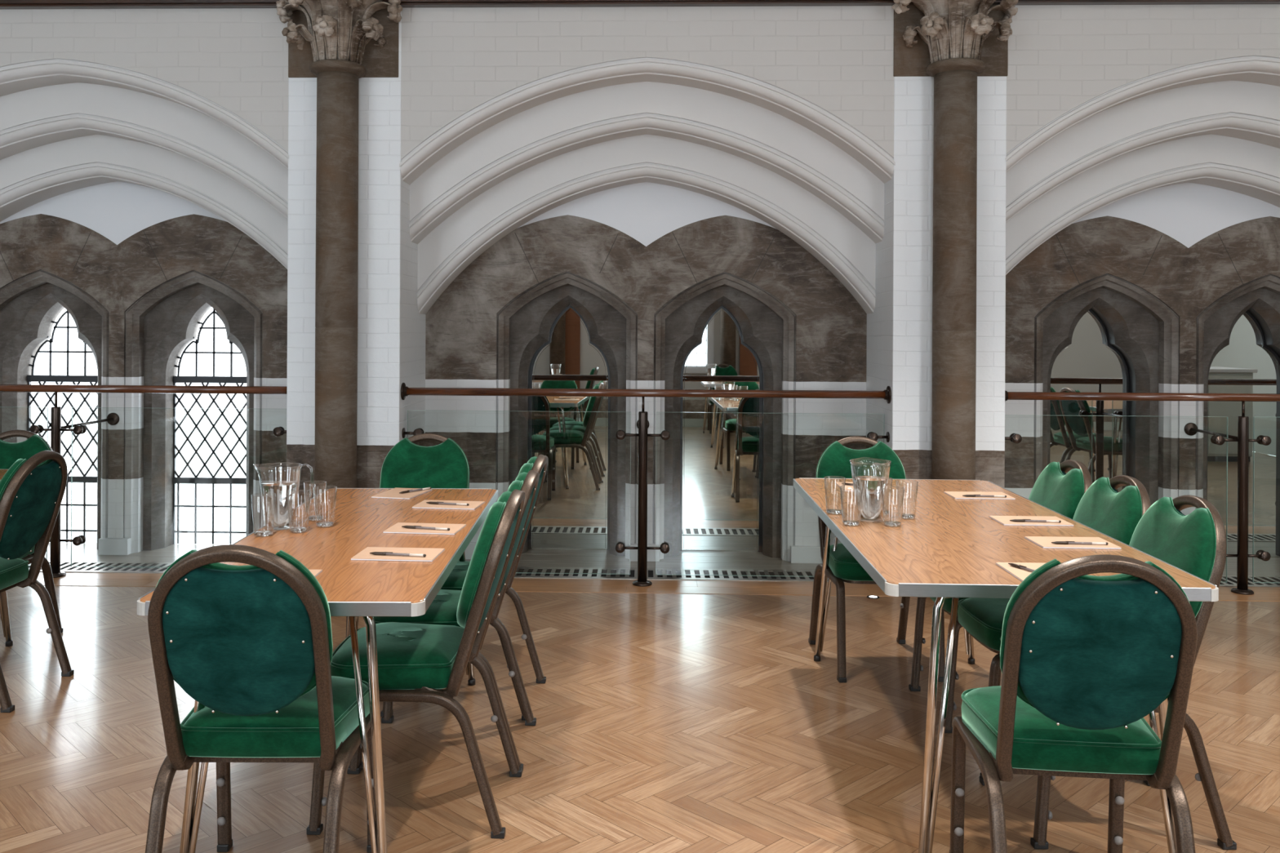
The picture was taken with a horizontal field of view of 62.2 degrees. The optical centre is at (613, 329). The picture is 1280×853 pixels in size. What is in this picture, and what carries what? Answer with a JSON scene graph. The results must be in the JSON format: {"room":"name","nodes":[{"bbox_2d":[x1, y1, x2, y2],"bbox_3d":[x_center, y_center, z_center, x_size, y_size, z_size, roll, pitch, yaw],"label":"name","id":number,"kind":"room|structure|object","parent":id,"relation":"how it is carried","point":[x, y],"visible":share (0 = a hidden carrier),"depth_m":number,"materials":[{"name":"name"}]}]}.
{"room":"conference room","nodes":[
{"label":"conference room","id":0,"kind":"room"},
{"bbox_2d":[0,8,288,151],"bbox_3d":[-2.967,-1.310,5.633,2.524,0.785,0.001,0,0,2],"label":"wall","id":1,"kind":"structure","parent":0,"point":[235,59],"depth_m":5.61,"materials":[{"name":"paint"}]},
{"bbox_2d":[0,57,288,269],"bbox_3d":[-2.960,-0.780,5.960,2.524,1.317,0.667,0,0,2],"label":"arch","id":2,"kind":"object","parent":1,"relation":"attached to","point":[66,125],"depth_m":5.85,"materials":[{"name":"paint"}]},
{"bbox_2d":[286,11,426,506],"bbox_3d":[-1.409,-0.176,5.956,0.599,3.037,0.748,0,0,2],"label":"wall","id":3,"kind":"structure","parent":0,"point":[391,328],"depth_m":5.58,"materials":[{"name":"paint"}]},
{"bbox_2d":[0,542,1279,852],"bbox_3d":[-0.323,1.348,1.835,14.813,0.001,7.480,0,0,2],"label":"floor","id":4,"kind":"structure","parent":0,"point":[64,814],"depth_m":3.42,"materials":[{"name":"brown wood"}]},
{"bbox_2d":[0,469,13,646],"bbox_3d":[-2.808,0.970,3.672,0.652,0.731,1.843,0,0,2],"label":"chair","id":5,"kind":"object","parent":4,"relation":"on","point":[4,610],"visible":0.44,"depth_m":4.46,"materials":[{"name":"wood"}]},
{"bbox_2d":[0,429,62,632],"bbox_3d":[-2.640,0.890,4.436,0.417,0.892,0.552,0,0,2],"label":"banquet chair","id":6,"kind":"object","parent":4,"relation":"on","point":[10,452],"visible":0.41,"depth_m":4.61,"materials":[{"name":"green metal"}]},
{"bbox_2d":[0,450,74,712],"bbox_3d":[-2.347,0.892,3.915,0.552,0.892,0.417,0,0,2],"label":"banquet chair","id":7,"kind":"object","parent":4,"relation":"on","point":[32,491],"visible":1,"depth_m":3.93,"materials":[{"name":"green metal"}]},
{"bbox_2d":[27,560,173,573],"bbox_3d":[-2.972,1.331,5.935,2.502,0.006,0.251,0,0,2],"label":"floor vent","id":8,"kind":"object","parent":4,"relation":"in","point":[65,566],"visible":0.38,"depth_m":5.93,"materials":[{"name":"metal"}]},
{"bbox_2d":[145,544,375,852],"bbox_3d":[-0.809,0.900,2.487,0.417,0.892,0.552,0,0,0],"label":"banquet chair","id":9,"kind":"object","parent":4,"relation":"on","point":[252,644],"visible":0.97,"depth_m":2.30,"materials":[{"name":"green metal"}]},
{"bbox_2d":[137,488,497,852],"bbox_3d":[-0.765,0.980,3.246,0.655,0.731,1.706,0,0,0],"label":"folding table","id":10,"kind":"object","parent":4,"relation":"on","point":[353,589],"visible":0.7,"depth_m":2.78,"materials":[{"name":"brown wood"}]},
{"bbox_2d":[251,493,276,536],"bbox_3d":[-1.042,0.553,3.161,0.072,0.121,0.072,0,0,6],"label":"drinking glass","id":11,"kind":"object","parent":10,"relation":"on","point":[259,533],"visible":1,"depth_m":3.15,"materials":[{"name":"white"}]},
{"bbox_2d":[253,462,313,529],"bbox_3d":[-1.023,0.515,3.277,0.146,0.197,0.136,0,0,34],"label":"water jug","id":12,"kind":"object","parent":10,"relation":"on","point":[280,488],"visible":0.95,"depth_m":3.24,"materials":[{"name":"clear glass"}]},
{"bbox_2d":[286,489,311,533],"bbox_3d":[-0.955,0.554,3.220,0.072,0.121,0.072,0,0,13],"label":"drinking glass","id":13,"kind":"object","parent":10,"relation":"on","point":[297,529],"visible":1,"depth_m":3.21,"materials":[{"name":"white"}]},
{"bbox_2d":[303,480,326,520],"bbox_3d":[-0.960,0.554,3.418,0.072,0.121,0.072,0,0,-14],"label":"drinking glass","id":14,"kind":"object","parent":10,"relation":"on","point":[319,517],"visible":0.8,"depth_m":3.41,"materials":[{"name":"white"}]},
{"bbox_2d":[309,569,322,577],"bbox_3d":[-0.814,0.613,2.586,0.149,0.004,0.220,0,0,0],"label":"notepad","id":15,"kind":"object","parent":10,"relation":"on","point":[315,572],"visible":0.14,"depth_m":2.67,"materials":[{"name":"paper"}]},
{"bbox_2d":[313,485,337,527],"bbox_3d":[-0.899,0.554,3.311,0.072,0.121,0.072,0,0,-8],"label":"drinking glass","id":16,"kind":"object","parent":10,"relation":"on","point":[321,524],"visible":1,"depth_m":3.30,"materials":[{"name":"white"}]},
{"bbox_2d":[351,546,444,561],"bbox_3d":[-0.585,0.614,2.896,0.220,0.004,0.149,0,0,4],"label":"notepad","id":17,"kind":"object","parent":10,"relation":"on","point":[431,553],"visible":0.89,"depth_m":2.88,"materials":[{"name":"paper"}]},
{"bbox_2d":[369,551,426,556],"bbox_3d":[-0.581,0.607,2.861,0.159,0.009,0.009,0,0,10],"label":"ballpoint pen","id":18,"kind":"object","parent":17,"relation":"on","point":[372,553],"visible":1,"depth_m":2.86,"materials":[{"name":"clear plastic"}]},
{"bbox_2d":[371,487,431,499],"bbox_3d":[-0.787,0.613,3.962,0.149,0.004,0.220,0,0,12],"label":"notepad","id":19,"kind":"object","parent":10,"relation":"on","point":[393,493],"visible":1,"depth_m":3.92,"materials":[{"name":"paper"}]},
{"bbox_2d":[399,487,431,493],"bbox_3d":[-0.744,0.606,3.989,0.009,0.009,0.159,0,0,37],"label":"ballpoint pen","id":20,"kind":"object","parent":19,"relation":"on","point":[426,488],"visible":1,"depth_m":3.98,"materials":[{"name":"black plastic"}]},
{"bbox_2d":[382,522,466,534],"bbox_3d":[-0.579,0.614,3.268,0.220,0.004,0.149,0,0,6],"label":"notepad","id":21,"kind":"object","parent":10,"relation":"on","point":[397,528],"visible":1,"depth_m":3.24,"materials":[{"name":"paper"}]},
{"bbox_2d":[401,525,449,530],"bbox_3d":[-0.573,0.607,3.241,0.159,0.009,0.009,0,0,15],"label":"ballpoint pen","id":22,"kind":"object","parent":21,"relation":"on","point":[404,526],"visible":1,"depth_m":3.24,"materials":[{"name":"plastic"}]},
{"bbox_2d":[412,499,484,509],"bbox_3d":[-0.575,0.614,3.711,0.220,0.004,0.149,0,0,7],"label":"notepad","id":23,"kind":"object","parent":10,"relation":"on","point":[473,504],"visible":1,"depth_m":3.68,"materials":[{"name":"paper"}]},
{"bbox_2d":[426,501,469,506],"bbox_3d":[-0.577,0.607,3.692,0.159,0.009,0.009,0,0,14],"label":"ballpoint pen","id":24,"kind":"object","parent":23,"relation":"on","point":[430,502],"visible":1,"depth_m":3.69,"materials":[{"name":"plastic"}]},
{"bbox_2d":[275,0,402,496],"bbox_3d":[-1.422,-0.259,5.482,0.647,3.203,0.589,0,0,2],"label":"stone column","id":25,"kind":"structure","parent":4,"relation":"on","point":[338,43],"depth_m":5.40,"materials":[{"name":"brown stone"}]},
{"bbox_2d":[275,0,293,23],"bbox_3d":[-1.708,-1.652,5.499,0.072,0.134,0.147,0,0,2],"label":"flower","id":26,"kind":"object","parent":25,"relation":"on","point":[284,9],"depth_m":5.47,"materials":[{"name":"stone"}]},
{"bbox_2d":[281,21,297,43],"bbox_3d":[-1.641,-1.504,5.376,0.076,0.106,0.115,0,0,-25],"label":"flower","id":27,"kind":"object","parent":25,"relation":"on","point":[290,32],"depth_m":5.35,"materials":[{"name":"stone"}]},
{"bbox_2d":[286,0,304,7],"bbox_3d":[-1.577,-1.658,5.235,0.152,0.132,0.077,0,0,45],"label":"flower","id":28,"kind":"object","parent":25,"relation":"on","point":[295,3],"depth_m":5.22,"materials":[{"name":"stone"}]},
{"bbox_2d":[295,35,305,49],"bbox_3d":[-1.633,-1.512,5.620,0.075,0.120,0.119,0,0,37],"label":"flower","id":29,"kind":"object","parent":25,"relation":"on","point":[300,44],"depth_m":5.58,"materials":[{"name":"stone"}]},
{"bbox_2d":[312,13,337,36],"bbox_3d":[-1.431,-1.506,5.254,0.117,0.114,0.076,0,0,2],"label":"flower","id":30,"kind":"object","parent":25,"relation":"on","point":[325,24],"depth_m":5.24,"materials":[{"name":"stone"}]},
{"bbox_2d":[346,0,363,8],"bbox_3d":[-1.284,-1.647,5.221,0.141,0.141,0.076,0,0,-17],"label":"flower","id":31,"kind":"object","parent":25,"relation":"on","point":[351,4],"depth_m":5.21,"materials":[{"name":"stone"}]},
{"bbox_2d":[361,17,383,40],"bbox_3d":[-1.212,-1.520,5.358,0.071,0.112,0.130,0,0,32],"label":"flower","id":32,"kind":"object","parent":25,"relation":"on","point":[371,28],"depth_m":5.34,"materials":[{"name":"stone"}]},
{"bbox_2d":[377,33,386,49],"bbox_3d":[-1.227,-1.520,5.598,0.068,0.113,0.117,0,0,-37],"label":"flower","id":33,"kind":"object","parent":25,"relation":"on","point":[381,42],"depth_m":5.56,"materials":[{"name":"stone"}]},
{"bbox_2d":[387,0,402,22],"bbox_3d":[-1.125,-1.654,5.475,0.074,0.129,0.141,0,0,2],"label":"flower","id":34,"kind":"object","parent":25,"relation":"on","point":[394,8],"depth_m":5.44,"materials":[{"name":"stone"}]},
{"bbox_2d":[346,433,469,637],"bbox_3d":[-0.821,0.900,4.381,0.417,0.892,0.552,0,0,3],"label":"banquet chair","id":35,"kind":"object","parent":4,"relation":"on","point":[407,464],"visible":0.34,"depth_m":4.54,"materials":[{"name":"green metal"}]},
{"bbox_2d":[306,488,524,838],"bbox_3d":[-0.532,0.901,3.020,0.552,0.892,0.417,0,0,2],"label":"banquet chair","id":36,"kind":"object","parent":4,"relation":"on","point":[416,661],"visible":0.89,"depth_m":2.84,"materials":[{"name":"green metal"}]},
{"bbox_2d":[360,470,539,771],"bbox_3d":[-0.520,0.901,3.434,0.552,0.892,0.417,0,0,2],"label":"banquet chair","id":37,"kind":"object","parent":4,"relation":"on","point":[442,611],"visible":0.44,"depth_m":3.41,"materials":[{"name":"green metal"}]},
{"bbox_2d":[380,454,548,720],"bbox_3d":[-0.518,0.901,3.872,0.552,0.892,0.417,0,0,3],"label":"banquet chair","id":38,"kind":"object","parent":4,"relation":"on","point":[455,580],"visible":0.32,"depth_m":3.95,"materials":[{"name":"brown metal"}]},
{"bbox_2d":[514,566,828,582],"bbox_3d":[0.166,1.348,5.840,2.564,0.006,0.251,0,0,2],"label":"floor vent","id":39,"kind":"object","parent":4,"relation":"in","point":[537,572],"visible":0.54,"depth_m":5.84,"materials":[{"name":"metal"}]},
{"bbox_2d":[866,595,879,599],"bbox_3d":[1.315,1.355,5.367,0.063,0.004,0.063,0,0,2],"label":"floor light","id":40,"kind":"object","parent":4,"relation":"on","point":[873,597],"visible":1,"depth_m":5.36,"materials":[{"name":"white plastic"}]},
{"bbox_2d":[808,435,945,682],"bbox_3d":[1.063,0.910,4.345,0.417,0.892,0.552,0,0,-2],"label":"banquet chair","id":41,"kind":"object","parent":4,"relation":"on","point":[834,461],"visible":0.46,"depth_m":4.50,"materials":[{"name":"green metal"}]},
{"bbox_2d":[891,0,1017,479],"bbox_3d":[1.742,-0.242,5.379,0.618,3.203,0.607,0,0,-44],"label":"stone column","id":42,"kind":"structure","parent":4,"relation":"on","point":[954,42],"depth_m":5.30,"materials":[{"name":"brown stone"}]},
{"bbox_2d":[891,0,911,13],"bbox_3d":[1.440,-1.653,5.318,0.072,0.135,0.137,0,0,-16],"label":"flower","id":43,"kind":"object","parent":42,"relation":"on","point":[900,6],"depth_m":5.31,"materials":[{"name":"stone"}]},
{"bbox_2d":[902,25,916,48],"bbox_3d":[1.524,-1.506,5.454,0.072,0.110,0.121,0,0,2],"label":"flower","id":44,"kind":"object","parent":42,"relation":"on","point":[909,32],"depth_m":5.43,"materials":[{"name":"stone"}]},
{"bbox_2d":[920,11,944,37],"bbox_3d":[1.570,-1.502,5.234,0.069,0.122,0.119,0,0,-44],"label":"flower","id":45,"kind":"object","parent":42,"relation":"on","point":[933,25],"depth_m":5.22,"materials":[{"name":"stone"}]},
{"bbox_2d":[969,13,994,35],"bbox_3d":[1.798,-1.490,5.175,0.117,0.110,0.074,0,0,-33],"label":"flower","id":46,"kind":"object","parent":42,"relation":"on","point":[981,24],"depth_m":5.16,"materials":[{"name":"stone"}]},
{"bbox_2d":[997,19,1012,41],"bbox_3d":[1.965,-1.498,5.323,0.070,0.115,0.122,0,0,27],"label":"flower","id":47,"kind":"object","parent":42,"relation":"on","point":[1004,28],"depth_m":5.28,"materials":[{"name":"stone"}]},
{"bbox_2d":[1000,0,1017,9],"bbox_3d":[1.932,-1.628,5.181,0.140,0.133,0.066,0,0,-42],"label":"flower","id":48,"kind":"object","parent":42,"relation":"on","point":[1006,4],"depth_m":5.17,"materials":[{"name":"stone"}]},
{"bbox_2d":[1001,4,1017,23],"bbox_3d":[2.031,-1.630,5.460,0.080,0.134,0.142,0,0,2],"label":"flower","id":49,"kind":"object","parent":42,"relation":"on","point":[1006,15],"depth_m":5.43,"materials":[{"name":"stone"}]},
{"bbox_2d":[908,459,1092,703],"bbox_3d":[1.388,0.911,3.786,0.552,0.892,0.417,0,0,1],"label":"banquet chair","id":50,"kind":"object","parent":4,"relation":"on","point":[1060,491],"visible":0.32,"depth_m":3.78,"materials":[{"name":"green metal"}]},
{"bbox_2d":[793,477,1218,852],"bbox_3d":[1.111,0.990,3.505,0.804,0.731,1.848,0,0,2],"label":"folding table","id":51,"kind":"object","parent":4,"relation":"on","point":[952,547],"visible":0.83,"depth_m":3.02,"materials":[{"name":"brown wood"}]},
{"bbox_2d":[823,475,845,514],"bbox_3d":[0.750,0.563,3.591,0.072,0.121,0.072,0,0,33],"label":"drinking glass","id":52,"kind":"object","parent":51,"relation":"on","point":[828,511],"visible":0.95,"depth_m":3.58,"materials":[{"name":"white"}]},
{"bbox_2d":[835,481,854,491],"bbox_3d":[0.968,0.622,4.190,0.149,0.004,0.220,0,0,4],"label":"notepad","id":53,"kind":"object","parent":51,"relation":"on","point":[847,488],"visible":0.36,"depth_m":4.17,"materials":[{"name":"paper"}]},
{"bbox_2d":[840,484,862,526],"bbox_3d":[0.758,0.563,3.378,0.072,0.121,0.072,0,0,14],"label":"drinking glass","id":54,"kind":"object","parent":51,"relation":"on","point":[847,522],"visible":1,"depth_m":3.37,"materials":[{"name":"white"}]},
{"bbox_2d":[849,457,891,522],"bbox_3d":[0.836,0.525,3.455,0.136,0.197,0.148,0,0,40],"label":"water jug","id":55,"kind":"object","parent":51,"relation":"on","point":[872,505],"visible":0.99,"depth_m":3.42,"materials":[{"name":"clear glass"}]},
{"bbox_2d":[884,476,892,515],"bbox_3d":[0.906,0.564,3.582,0.072,0.121,0.072,0,0,-30],"label":"drinking glass","id":56,"kind":"object","parent":51,"relation":"on","point":[886,512],"visible":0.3,"depth_m":3.57,"materials":[{"name":"white"}]},
{"bbox_2d":[880,485,904,526],"bbox_3d":[0.888,0.563,3.373,0.072,0.121,0.072,0,0,-3],"label":"drinking glass","id":57,"kind":"object","parent":51,"relation":"on","point":[888,523],"visible":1,"depth_m":3.36,"materials":[{"name":"white"}]},
{"bbox_2d":[895,480,918,519],"bbox_3d":[0.972,0.564,3.510,0.072,0.121,0.072,0,0,23],"label":"drinking glass","id":58,"kind":"object","parent":51,"relation":"on","point":[907,516],"visible":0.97,"depth_m":3.50,"materials":[{"name":"white"}]},
{"bbox_2d":[943,491,1015,499],"bbox_3d":[1.373,0.624,3.985,0.220,0.004,0.149,0,0,2],"label":"notepad","id":59,"kind":"object","parent":51,"relation":"on","point":[956,495],"visible":0.86,"depth_m":3.99,"materials":[{"name":"paper"}]},
{"bbox_2d":[962,494,1006,497],"bbox_3d":[1.374,0.617,3.926,0.159,0.009,0.009,0,0,5],"label":"ballpoint pen","id":60,"kind":"object","parent":59,"relation":"on","point":[966,495],"visible":1,"depth_m":3.92,"materials":[{"name":"plastic"}]},
{"bbox_2d":[995,562,1044,581],"bbox_3d":[1.088,0.623,2.710,0.149,0.004,0.220,0,0,2],"label":"notepad","id":61,"kind":"object","parent":51,"relation":"on","point":[1020,574],"visible":0.29,"depth_m":2.75,"materials":[{"name":"paper"}]},
{"bbox_2d":[1008,563,1035,572],"bbox_3d":[1.066,0.616,2.713,0.009,0.009,0.159,0,0,-20],"label":"ballpoint pen","id":62,"kind":"object","parent":61,"relation":"on","point":[1014,565],"visible":0.56,"depth_m":2.74,"materials":[{"name":"plastic"}]},
{"bbox_2d":[988,515,1073,525],"bbox_3d":[1.359,0.624,3.456,0.220,0.004,0.149,0,0,2],"label":"notepad","id":63,"kind":"object","parent":51,"relation":"on","point":[1004,520],"visible":0.86,"depth_m":3.44,"materials":[{"name":"paper"}]},
{"bbox_2d":[1009,519,1061,522],"bbox_3d":[1.358,0.617,3.414,0.159,0.009,0.009,0,0,6],"label":"ballpoint pen","id":64,"kind":"object","parent":63,"relation":"on","point":[1012,520],"visible":1,"depth_m":3.41,"materials":[{"name":"plastic"}]},
{"bbox_2d":[1024,536,1120,549],"bbox_3d":[1.341,0.624,3.103,0.220,0.004,0.149,0,0,2],"label":"notepad","id":65,"kind":"object","parent":51,"relation":"on","point":[1042,541],"visible":0.86,"depth_m":3.10,"materials":[{"name":"paper"}]},
{"bbox_2d":[1051,541,1108,545],"bbox_3d":[1.345,0.617,3.061,0.159,0.009,0.009,0,0,4],"label":"ballpoint pen","id":66,"kind":"object","parent":65,"relation":"on","point":[1055,542],"visible":1,"depth_m":3.06,"materials":[{"name":"clear plastic"}]},
{"bbox_2d":[944,475,1151,775],"bbox_3d":[1.383,0.911,3.381,0.552,0.892,0.417,0,0,0],"label":"banquet chair","id":67,"kind":"object","parent":4,"relation":"on","point":[1115,514],"visible":0.4,"depth_m":3.35,"materials":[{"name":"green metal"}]},
{"bbox_2d":[949,554,1197,852],"bbox_3d":[1.042,0.910,2.430,0.417,0.892,0.552,0,0,6],"label":"banquet chair","id":68,"kind":"object","parent":4,"relation":"on","point":[1084,658],"visible":1,"depth_m":2.25,"materials":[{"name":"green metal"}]},
{"bbox_2d":[979,494,1236,849],"bbox_3d":[1.375,0.911,2.971,0.552,0.892,0.417,0,0,0],"label":"banquet chair","id":69,"kind":"object","parent":4,"relation":"on","point":[1195,543],"visible":0.43,"depth_m":2.81,"materials":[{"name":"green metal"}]},
{"bbox_2d":[1218,575,1279,587],"bbox_3d":[3.289,1.364,5.744,2.516,0.006,0.251,0,0,2],"label":"floor vent","id":70,"kind":"object","parent":4,"relation":"in","point":[1231,580],"visible":0.16,"depth_m":5.74,"materials":[{"name":"metal"}]},
{"bbox_2d":[0,181,1279,546],"bbox_3d":[0.181,0.164,6.244,8.779,2.374,0.112,0,0,2],"label":"wall","id":71,"kind":"structure","parent":0,"point":[831,324],"depth_m":6.19,"materials":[{"name":"stone"}]},
{"bbox_2d":[0,269,108,550],"bbox_3d":[-3.400,0.495,6.464,0.827,1.699,0.339,0,0,2],"label":"window","id":72,"kind":"structure","parent":71,"relation":"in","point":[30,305],"depth_m":6.42,"materials":[{"name":"grey stone"}]},
{"bbox_2d":[97,537,130,555],"bbox_3d":[-2.959,1.286,6.342,2.509,0.098,0.182,0,0,2],"label":"baseboard","id":73,"kind":"structure","parent":71,"relation":"attached to","point":[107,546],"depth_m":6.25,"materials":[{"name":"white paint"}]},
{"bbox_2d":[0,270,287,577],"bbox_3d":[-2.961,0.497,6.146,2.509,1.699,0.946,0,0,2],"label":"window","id":74,"kind":"structure","parent":71,"relation":"in","point":[158,326],"depth_m":6.38,"materials":[{"name":"grey stone"}]},
{"bbox_2d":[495,271,637,559],"bbox_3d":[-0.269,0.511,6.350,0.827,1.699,0.304,0,0,2],"label":"window","id":75,"kind":"structure","parent":71,"relation":"in","point":[526,325],"depth_m":6.30,"materials":[{"name":"grey stone"}]},
{"bbox_2d":[526,304,610,551],"bbox_3d":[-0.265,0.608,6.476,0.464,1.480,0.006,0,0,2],"label":"arched mirror","id":76,"kind":"object","parent":75,"relation":"attached to","point":[571,513],"visible":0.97,"depth_m":6.47,"materials":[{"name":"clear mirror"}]},
{"bbox_2d":[464,542,822,563],"bbox_3d":[0.178,1.302,6.247,2.571,0.098,0.182,0,0,2],"label":"baseboard","id":77,"kind":"structure","parent":71,"relation":"attached to","point":[798,554],"depth_m":6.13,"materials":[{"name":"white paint"}]},
{"bbox_2d":[400,271,891,586],"bbox_3d":[0.176,0.513,6.021,2.571,1.699,0.934,0,0,2],"label":"window","id":78,"kind":"structure","parent":71,"relation":"in","point":[766,326],"depth_m":6.22,"materials":[{"name":"grey stone"}]},
{"bbox_2d":[680,305,764,554],"bbox_3d":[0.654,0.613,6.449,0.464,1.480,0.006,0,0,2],"label":"arched mirror","id":79,"kind":"object","parent":78,"relation":"attached to","point":[721,451],"visible":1,"depth_m":6.45,"materials":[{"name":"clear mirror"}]},
{"bbox_2d":[1004,273,1279,595],"bbox_3d":[3.298,0.530,5.919,2.523,1.699,0.948,0,0,2],"label":"window","id":80,"kind":"structure","parent":71,"relation":"in","point":[1143,331],"depth_m":6.15,"materials":[{"name":"grey stone"}]},
{"bbox_2d":[1049,306,1135,492],"bbox_3d":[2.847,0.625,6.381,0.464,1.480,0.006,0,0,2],"label":"arched mirror","id":81,"kind":"object","parent":80,"relation":"attached to","point":[1086,365],"visible":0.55,"depth_m":6.38,"materials":[{"name":"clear mirror"}]},
{"bbox_2d":[1195,274,1279,509],"bbox_3d":[3.763,0.532,6.227,0.827,1.699,0.304,0,0,2],"label":"window","id":82,"kind":"structure","parent":71,"relation":"in","point":[1259,298],"depth_m":6.19,"materials":[{"name":"grey stone"}]},
{"bbox_2d":[1207,312,1279,557],"bbox_3d":[3.767,0.629,6.353,0.464,1.480,0.006,0,0,2],"label":"arched mirror","id":83,"kind":"object","parent":82,"relation":"attached to","point":[1244,366],"visible":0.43,"depth_m":6.35,"materials":[{"name":"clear mirror"}]},
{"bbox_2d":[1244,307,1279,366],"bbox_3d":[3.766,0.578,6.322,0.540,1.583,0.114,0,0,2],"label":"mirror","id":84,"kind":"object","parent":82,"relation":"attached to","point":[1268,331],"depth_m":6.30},
{"bbox_2d":[400,5,893,159],"bbox_3d":[0.170,-1.283,5.537,2.586,0.807,0.001,0,0,2],"label":"wall","id":85,"kind":"structure","parent":0,"point":[839,60],"depth_m":5.54,"materials":[{"name":"paint"}]},
{"bbox_2d":[399,57,895,314],"bbox_3d":[0.177,-0.746,5.865,2.586,1.352,0.667,0,0,2],"label":"arch","id":86,"kind":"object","parent":85,"relation":"attached to","point":[760,148],"depth_m":5.78,"materials":[{"name":"paint"}]},
{"bbox_2d":[866,75,1006,488],"bbox_3d":[1.749,-0.159,5.860,0.577,3.037,0.748,0,0,2],"label":"wall","id":87,"kind":"structure","parent":0,"point":[899,353],"depth_m":5.49,"materials":[{"name":"paint"}]},
{"bbox_2d":[1006,4,1279,153],"bbox_3d":[3.293,-1.277,5.442,2.538,0.785,0.001,0,0,2],"label":"wall","id":88,"kind":"structure","parent":0,"point":[1061,58],"depth_m":5.46,"materials":[{"name":"brick"}]},
{"bbox_2d":[1004,55,1279,275],"bbox_3d":[3.300,-0.747,5.769,2.538,1.317,0.667,0,0,2],"label":"arch","id":89,"kind":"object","parent":88,"relation":"attached to","point":[1215,122],"depth_m":5.68,"materials":[{"name":"paint"}]},
{"bbox_3d":[-0.179,-2.409,5.911,14.524,1.143,0.763,0,0,2],"label":"wall","id":90,"kind":"structure","parent":0,"visible":0},
{"bbox_2d":[0,0,1279,9],"bbox_3d":[-0.183,-1.765,5.886,14.524,0.162,0.815,0,0,2],"label":"trim","id":91,"kind":"structure","parent":90,"relation":"attached to","point":[4,4],"depth_m":5.51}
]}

